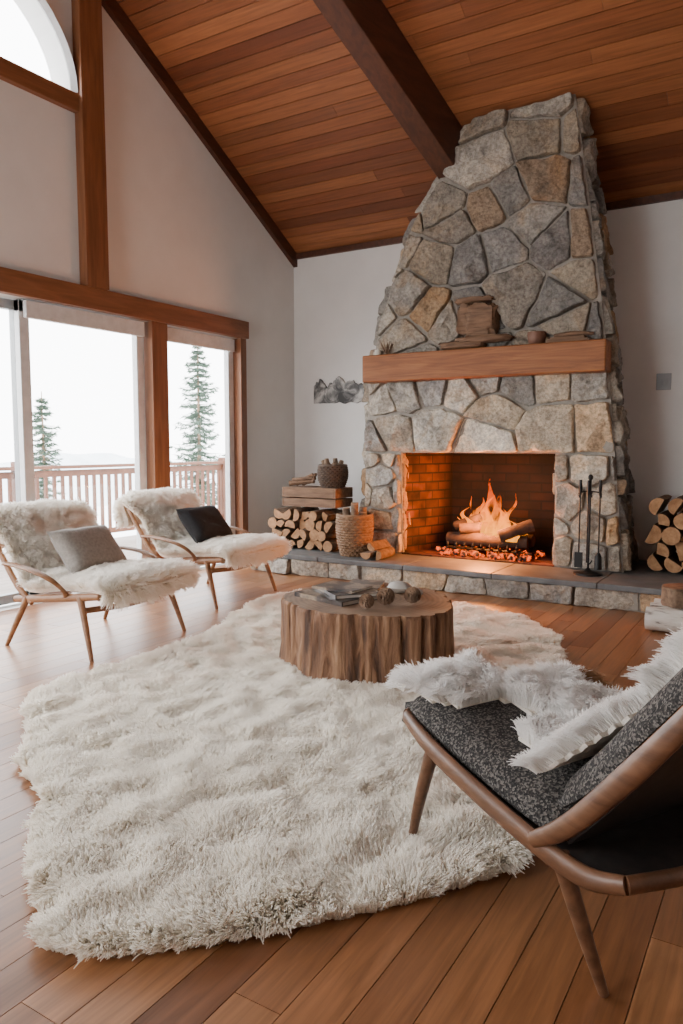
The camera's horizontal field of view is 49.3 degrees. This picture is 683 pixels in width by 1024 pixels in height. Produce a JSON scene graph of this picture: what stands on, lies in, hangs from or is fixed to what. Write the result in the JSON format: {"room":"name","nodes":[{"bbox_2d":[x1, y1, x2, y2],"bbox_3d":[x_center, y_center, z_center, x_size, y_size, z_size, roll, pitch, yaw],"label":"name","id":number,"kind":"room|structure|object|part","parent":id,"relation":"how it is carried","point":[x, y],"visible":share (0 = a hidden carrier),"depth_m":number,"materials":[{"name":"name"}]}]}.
{"room":"cabin living room","nodes":[
{"label":"cabin living room","id":0,"kind":"room"},
{"bbox_2d":[0,0,294,610],"bbox_3d":[-2.901,-3.383,4.513,0.200,8.331,8.750,3,6,31],"label":"wall","id":1,"kind":"structure","parent":0,"point":[181,234],"depth_m":6.47,"materials":[{"name":"white paint"}]},
{"bbox_2d":[0,298,23,605],"bbox_3d":[-2.672,-0.407,5.193,0.060,2.240,1.050,3,6,31],"label":"door","id":2,"kind":"structure","parent":1,"relation":"in","point":[6,304],"depth_m":5.54,"materials":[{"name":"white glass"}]},
{"bbox_2d":[0,56,78,112],"bbox_3d":[-2.599,-3.046,4.787,0.060,0.130,2.180,3,6,31],"label":"trim","id":3,"kind":"structure","parent":1,"relation":"attached to","point":[12,73],"depth_m":5.40,"materials":[{"name":"brown wood"}]},
{"bbox_2d":[37,0,77,92],"bbox_3d":[-2.576,-3.538,4.800,0.080,0.832,2.100,3,6,31],"label":"trim","id":4,"kind":"structure","parent":1,"relation":"attached to","point":[49,13],"depth_m":5.58,"materials":[{"name":"white paint"}]},
{"bbox_2d":[13,299,148,594],"bbox_3d":[-2.045,-0.484,6.055,0.105,2.240,1.220,3,6,31],"label":"sliding door frame","id":5,"kind":"structure","parent":1,"relation":"in","point":[24,310],"depth_m":5.67,"materials":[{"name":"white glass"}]},
{"bbox_2d":[23,300,144,336],"bbox_3d":[-2.018,-1.531,5.944,0.040,0.125,1.160,3,6,31],"label":"roller shade","id":6,"kind":"object","parent":1,"relation":"attached to","point":[31,309],"depth_m":5.85,"materials":[{"name":"beige fabric"}]},
{"bbox_2d":[71,0,108,289],"bbox_3d":[-1.959,-3.000,5.811,0.090,2.456,0.220,3,6,31],"label":"wooden post","id":7,"kind":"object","parent":1,"relation":"attached to","point":[87,36],"depth_m":5.78,"materials":[{"name":"brown wood"}]},
{"bbox_2d":[0,267,248,338],"bbox_3d":[-2.535,-1.611,5.012,0.070,0.170,6.010,3,6,31],"label":"horizontal wooden beam","id":8,"kind":"structure","parent":1,"relation":"attached to","point":[13,282],"depth_m":6.05,"materials":[{"name":"brown wood"}]},
{"bbox_2d":[144,321,170,558],"bbox_3d":[-1.681,-0.536,6.680,0.210,2.270,0.190,3,6,31],"label":"trim","id":9,"kind":"structure","parent":1,"relation":"attached to","point":[156,337],"depth_m":6.57,"materials":[{"name":"brown wood"}]},
{"bbox_2d":[102,0,296,267],"bbox_3d":[-2.794,-4.949,4.306,0.050,5.166,8.750,3,6,31],"label":"trim","id":10,"kind":"structure","parent":1,"relation":"attached to","point":[114,10],"depth_m":6.77,"materials":[{"name":"brown wood"}]},
{"bbox_2d":[167,327,234,566],"bbox_3d":[-1.362,-0.588,7.203,0.105,2.240,1.000,3,6,31],"label":"window","id":11,"kind":"structure","parent":1,"relation":"in","point":[179,336],"depth_m":7.52,"materials":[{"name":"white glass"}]},
{"bbox_2d":[167,327,234,351],"bbox_3d":[-1.335,-1.634,7.092,0.040,0.125,0.940,3,6,31],"label":"roller shade","id":12,"kind":"object","parent":11,"relation":"attached to","point":[179,336],"depth_m":7.05,"materials":[{"name":"beige fabric"}]},
{"bbox_3d":[-1.381,-0.589,7.215,0.060,2.240,1.000,3,6,31],"label":"frame","id":13,"kind":"part","parent":11,"relation":"part of","materials":[{"name":"white"}]},
{"bbox_2d":[233,338,247,534],"bbox_3d":[-1.057,-0.624,7.666,0.160,2.270,0.090,3,6,31],"label":"trim","id":14,"kind":"structure","parent":1,"relation":"attached to","point":[239,356],"depth_m":7.60,"materials":[{"name":"brown wood"}]},
{"bbox_2d":[0,565,682,1023],"bbox_3d":[0.629,0.999,2.735,8.080,0.080,8.750,3,6,31],"label":"floor","id":15,"kind":"structure","parent":0,"point":[506,949],"depth_m":1.78,"materials":[{"name":"brown wood"}]},
{"bbox_2d":[0,497,202,661],"bbox_3d":[-1.584,0.391,4.654,1.132,0.796,0.922,3,6,28],"label":"lounge chair","id":16,"kind":"object","parent":15,"relation":"on","point":[60,548],"visible":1,"depth_m":4.46,"materials":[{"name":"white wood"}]},
{"bbox_2d":[47,525,126,573],"bbox_3d":[-1.556,0.233,4.602,0.256,0.276,0.460,3,6,28],"label":"throw pillow","id":17,"kind":"object","parent":16,"relation":"on","point":[79,549],"depth_m":4.49,"materials":[{"name":"grey fabric"}]},
{"bbox_3d":[-1.569,0.426,4.649,1.016,0.730,0.922,3,6,28],"label":"frame","id":18,"kind":"part","parent":16,"relation":"part of","materials":[{"name":"brown wood"}]},
{"bbox_2d":[112,487,291,608],"bbox_3d":[-1.110,0.272,5.977,1.132,0.796,0.922,3,6,28],"label":"lounge chair","id":19,"kind":"object","parent":15,"relation":"on","point":[176,521],"visible":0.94,"depth_m":5.80,"materials":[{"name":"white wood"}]},
{"bbox_3d":[-1.095,0.307,5.972,1.016,0.730,0.922,3,6,28],"label":"frame","id":20,"kind":"part","parent":19,"relation":"part of","materials":[{"name":"brown wood"}]},
{"bbox_2d":[175,505,232,543],"bbox_3d":[-1.082,0.095,5.923,0.256,0.276,0.460,3,6,28],"label":"throw pillow","id":21,"kind":"object","parent":19,"relation":"on","point":[202,523],"depth_m":5.80,"materials":[{"name":"black fabric"}]},
{"bbox_2d":[8,589,567,965],"bbox_3d":[-0.056,0.861,3.753,2.400,0.008,4.103,2,6,21],"label":"sheepskin rug","id":22,"kind":"object","parent":15,"relation":"on","point":[207,789],"visible":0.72,"depth_m":2.43,"materials":[{"name":"white fur"}]},
{"bbox_2d":[279,582,454,683],"bbox_3d":[0.166,0.646,4.075,1.032,0.359,0.947,3,6,31],"label":"coffee table","id":23,"kind":"object","parent":22,"relation":"on","point":[354,642],"visible":0.77,"depth_m":3.68,"materials":[{"name":"brown wood"}]},
{"bbox_2d":[295,589,376,606],"bbox_3d":[-0.018,0.454,4.066,0.302,0.024,0.380,-5,7,-43],"label":"book","id":24,"kind":"object","parent":23,"relation":"on","point":[312,594],"visible":0.55,"depth_m":3.96,"materials":[{"name":"paper"}]},
{"bbox_2d":[318,582,377,599],"bbox_3d":[0.028,0.429,4.083,0.252,0.020,0.330,-2,5,-20],"label":"book","id":25,"kind":"object","parent":24,"relation":"on","point":[335,595],"visible":0.5,"depth_m":3.94,"materials":[{"name":"paper"}]},
{"bbox_2d":[312,580,371,593],"bbox_3d":[0.006,0.411,4.083,0.270,0.014,0.202,4,6,36],"label":"book","id":26,"kind":"object","parent":25,"relation":"on","point":[336,586],"visible":1,"depth_m":4.06,"materials":[{"name":"paper"}]},
{"bbox_2d":[350,579,384,590],"bbox_3d":[0.137,0.429,4.358,0.202,0.020,0.260,1,5,11],"label":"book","id":27,"kind":"object","parent":23,"relation":"on","point":[377,585],"visible":0.43,"depth_m":4.39,"materials":[{"name":"paper"}]},
{"bbox_2d":[359,586,420,608],"bbox_3d":[0.243,0.436,3.846,0.369,0.094,0.122,-3,6,-27],"label":"cluster","id":28,"kind":"object","parent":23,"relation":"on","point":[385,595],"visible":1,"depth_m":3.83,"materials":[{"name":"brown wood"}]},
{"bbox_2d":[387,581,422,594],"bbox_3d":[0.359,0.426,4.141,0.110,0.070,0.250,-4,7,-40],"label":"river stones","id":29,"kind":"object","parent":23,"relation":"on","point":[396,586],"visible":0.54,"depth_m":4.14},
{"bbox_2d":[251,92,682,612],"bbox_3d":[1.344,-1.625,6.379,4.497,4.506,1.406,3,6,31],"label":"stone fireplace","id":30,"kind":"object","parent":15,"relation":"on","point":[518,219],"depth_m":6.13,"materials":[{"name":"stone"}]},
{"bbox_2d":[268,506,342,551],"bbox_3d":[-0.291,0.155,7.383,0.771,0.395,0.498,3,6,31],"label":"firewood stack","id":31,"kind":"object","parent":30,"relation":"on","point":[310,528],"visible":0.81,"depth_m":7.19,"materials":[{"name":"brown wood"}]},
{"bbox_2d":[282,485,352,507],"bbox_3d":[-0.237,-0.152,7.303,0.620,0.185,0.320,3,6,31],"label":"wooden crate","id":32,"kind":"object","parent":31,"relation":"on","point":[301,496],"visible":1,"depth_m":7.17,"materials":[{"name":"brown wood"}]},
{"bbox_2d":[289,473,316,485],"bbox_3d":[-0.366,-0.324,7.374,0.287,0.134,0.155,1,5,11],"label":"bundle","id":33,"kind":"object","parent":32,"relation":"on","point":[310,478],"visible":0.98,"depth_m":7.31,"materials":[{"name":"brown wood"}]},
{"bbox_2d":[317,458,348,487],"bbox_3d":[-0.084,-0.378,7.189,0.309,0.282,0.309,4,6,36],"label":"wicker basket","id":34,"kind":"object","parent":32,"relation":"on","point":[334,475],"visible":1,"depth_m":7.09,"materials":[{"name":"brown wicker"}]},
{"bbox_2d":[335,502,373,556],"bbox_3d":[0.120,0.156,6.841,0.355,0.483,0.355,-1,5,-9],"label":"basket","id":35,"kind":"object","parent":30,"relation":"on","point":[354,530],"visible":0.92,"depth_m":6.72,"materials":[{"name":"wicker"}]},
{"bbox_2d":[361,539,394,559],"bbox_3d":[0.331,0.336,6.657,0.180,0.159,0.330,3,6,31],"label":"logs","id":36,"kind":"object","parent":30,"relation":"on","point":[380,549],"visible":1,"depth_m":6.59,"materials":[{"name":"brown wood"}]},
{"bbox_2d":[375,350,380,354],"bbox_3d":[0.328,-1.440,6.711,0.060,0.065,0.060,3,6,31],"label":"candle","id":37,"kind":"object","parent":30,"relation":"on","point":[377,352],"visible":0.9,"depth_m":6.68,"materials":[{"name":"wax"}]},
{"bbox_2d":[380,339,392,353],"bbox_3d":[0.409,-1.474,6.681,0.135,0.142,0.080,3,6,31],"label":"sprig","id":38,"kind":"object","parent":30,"relation":"on","point":[386,351],"visible":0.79,"depth_m":6.67,"materials":[{"name":"plant"}]},
{"bbox_2d":[438,295,514,349],"bbox_3d":[1.132,-1.579,6.217,0.666,0.439,0.202,3,6,31],"label":"driftwood sculpture","id":39,"kind":"object","parent":30,"relation":"on","point":[477,319],"visible":0.97,"depth_m":6.16,"materials":[{"name":"brown wood"}]},
{"bbox_3d":[1.337,0.056,6.723,0.910,0.737,0.487,3,6,34],"label":"fire grate with fire","id":40,"kind":"part","parent":30,"relation":"part of","materials":[{"name":"orange"}]},
{"bbox_2d":[527,331,545,343],"bbox_3d":[1.566,-1.391,5.977,0.150,0.100,0.150,3,6,31],"label":"clay bowl","id":41,"kind":"object","parent":30,"relation":"on","point":[534,337],"visible":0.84,"depth_m":5.92,"materials":[{"name":"brown ceramic"}]},
{"bbox_2d":[547,331,593,342],"bbox_3d":[1.797,-1.372,5.836,0.341,0.088,0.140,3,6,31],"label":"books","id":42,"kind":"object","parent":30,"relation":"on","point":[570,335],"visible":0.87,"depth_m":5.79,"materials":[{"name":"paper"}]},
{"bbox_2d":[573,474,602,576],"bbox_3d":[1.930,0.098,5.804,0.220,0.785,0.220,3,6,31],"label":"fireplace tool set","id":43,"kind":"object","parent":30,"relation":"on","point":[578,556],"visible":1,"depth_m":5.78,"materials":[{"name":"black metal"}]},
{"bbox_2d":[645,495,682,572],"bbox_3d":[2.931,0.183,5.870,0.942,0.594,0.530,3,6,31],"label":"firewood stack","id":44,"kind":"object","parent":30,"relation":"on","point":[671,536],"visible":1,"depth_m":5.85,"materials":[{"name":"brown wood"}]},
{"bbox_2d":[378,615,682,997],"bbox_3d":[0.709,0.552,1.883,0.737,0.971,1.176,-3,6,-28],"label":"armchair","id":45,"kind":"object","parent":15,"relation":"on","point":[584,772],"visible":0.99,"depth_m":1.70,"materials":[{"name":"grey fabric"}]},
{"bbox_2d":[644,598,682,631],"bbox_3d":[2.454,0.698,4.755,0.904,0.158,0.483,3,6,31],"label":"birch logs","id":46,"kind":"object","parent":15,"relation":"on","point":[658,617],"visible":0.8,"depth_m":4.75,"materials":[{"name":"white wood"}]},
{"bbox_2d":[661,583,682,608],"bbox_3d":[2.225,0.547,4.853,0.265,0.125,0.275,3,6,31],"label":"log","id":47,"kind":"object","parent":46,"relation":"on","point":[672,593],"visible":1,"depth_m":4.79,"materials":[{"name":"brown wood"}]},
{"bbox_2d":[116,0,682,252],"bbox_3d":[0.621,-4.884,2.193,8.080,5.134,8.900,3,6,31],"label":"ceiling","id":48,"kind":"structure","parent":0,"point":[273,83],"depth_m":5.99,"materials":[{"name":"brown wood"}]},
{"bbox_2d":[313,0,461,178],"bbox_3d":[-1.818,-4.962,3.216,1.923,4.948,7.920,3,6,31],"label":"ceiling beam","id":49,"kind":"structure","parent":48,"relation":"attached to","point":[366,28],"depth_m":5.63,"materials":[{"name":"brown wood"}]},
{"bbox_2d":[294,199,682,559],"bbox_3d":[2.882,-1.056,6.434,8.280,3.350,0.200,3,6,31],"label":"wall","id":50,"kind":"structure","parent":0,"point":[338,297],"depth_m":6.55,"materials":[{"name":"white paint"}]},
{"bbox_2d":[314,376,364,403],"bbox_3d":[-0.027,-1.319,8.062,0.640,0.296,0.026,3,6,31],"label":"metal wall art","id":51,"kind":"object","parent":50,"relation":"attached to","point":[337,391],"visible":1,"depth_m":8.05},
{"bbox_2d":[296,190,682,259],"bbox_3d":[2.929,-2.629,6.128,8.030,0.060,0.030,3,6,31],"label":"trim","id":52,"kind":"structure","parent":50,"relation":"attached to","point":[677,195],"depth_m":7.56,"materials":[{"name":"brown wood"}]},
{"bbox_2d":[656,373,671,389],"bbox_3d":[2.759,-1.116,6.379,0.120,0.140,0.012,3,6,31],"label":"light switch","id":53,"kind":"object","parent":50,"relation":"attached to","point":[663,381],"visible":1,"depth_m":6.38,"materials":[{"name":"grey plastic"}]},
{"label":"outside","id":54,"kind":"structure","parent":0,"visible":0},
{"bbox_2d":[0,535,179,609],"bbox_3d":[-4.269,0.811,5.938,3.185,0.040,13.500,3,6,31],"label":"floor","id":55,"kind":"structure","parent":54,"point":[6,586],"depth_m":8.47,"materials":[{"name":"white"}]},
{"bbox_2d":[0,457,225,532],"bbox_3d":[-4.177,0.280,5.816,2.990,1.200,13.470,3,6,31],"label":"deck railing","id":56,"kind":"object","parent":55,"relation":"on","point":[10,476],"visible":0.19,"depth_m":10.12,"materials":[{"name":"brown wood"}]},
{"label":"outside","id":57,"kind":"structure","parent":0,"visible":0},
{"bbox_2d":[4,497,216,552],"bbox_3d":[-34.198,3.867,39.052,81.400,0.300,150.000,3,6,31],"label":"ground","id":58,"kind":"structure","parent":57,"point":[132,532],"depth_m":68.60,"materials":[{"name":"white snow"}]},
{"bbox_2d":[32,391,65,498],"bbox_3d":[-8.075,0.617,19.929,2.971,7.600,2.894,4,7,41],"label":"pine tree","id":59,"kind":"object","parent":58,"relation":"on","point":[46,437],"visible":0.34,"depth_m":19.56,"materials":[{"name":"green plant"}]},
{"bbox_2d":[0,453,216,506],"bbox_3d":[-56.799,-2.209,70.075,30.000,6.244,180.000,3,6,31],"label":"hills","id":60,"kind":"structure","parent":58,"relation":"on","point":[92,458],"depth_m":97.66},
{"bbox_2d":[170,346,224,505],"bbox_3d":[-3.774,-1.088,20.467,3.004,7.300,2.806,-4,6,-37],"label":"pine tree","id":61,"kind":"object","parent":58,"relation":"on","point":[200,432],"visible":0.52,"depth_m":20.21,"materials":[{"name":"green plant"}]}
]}

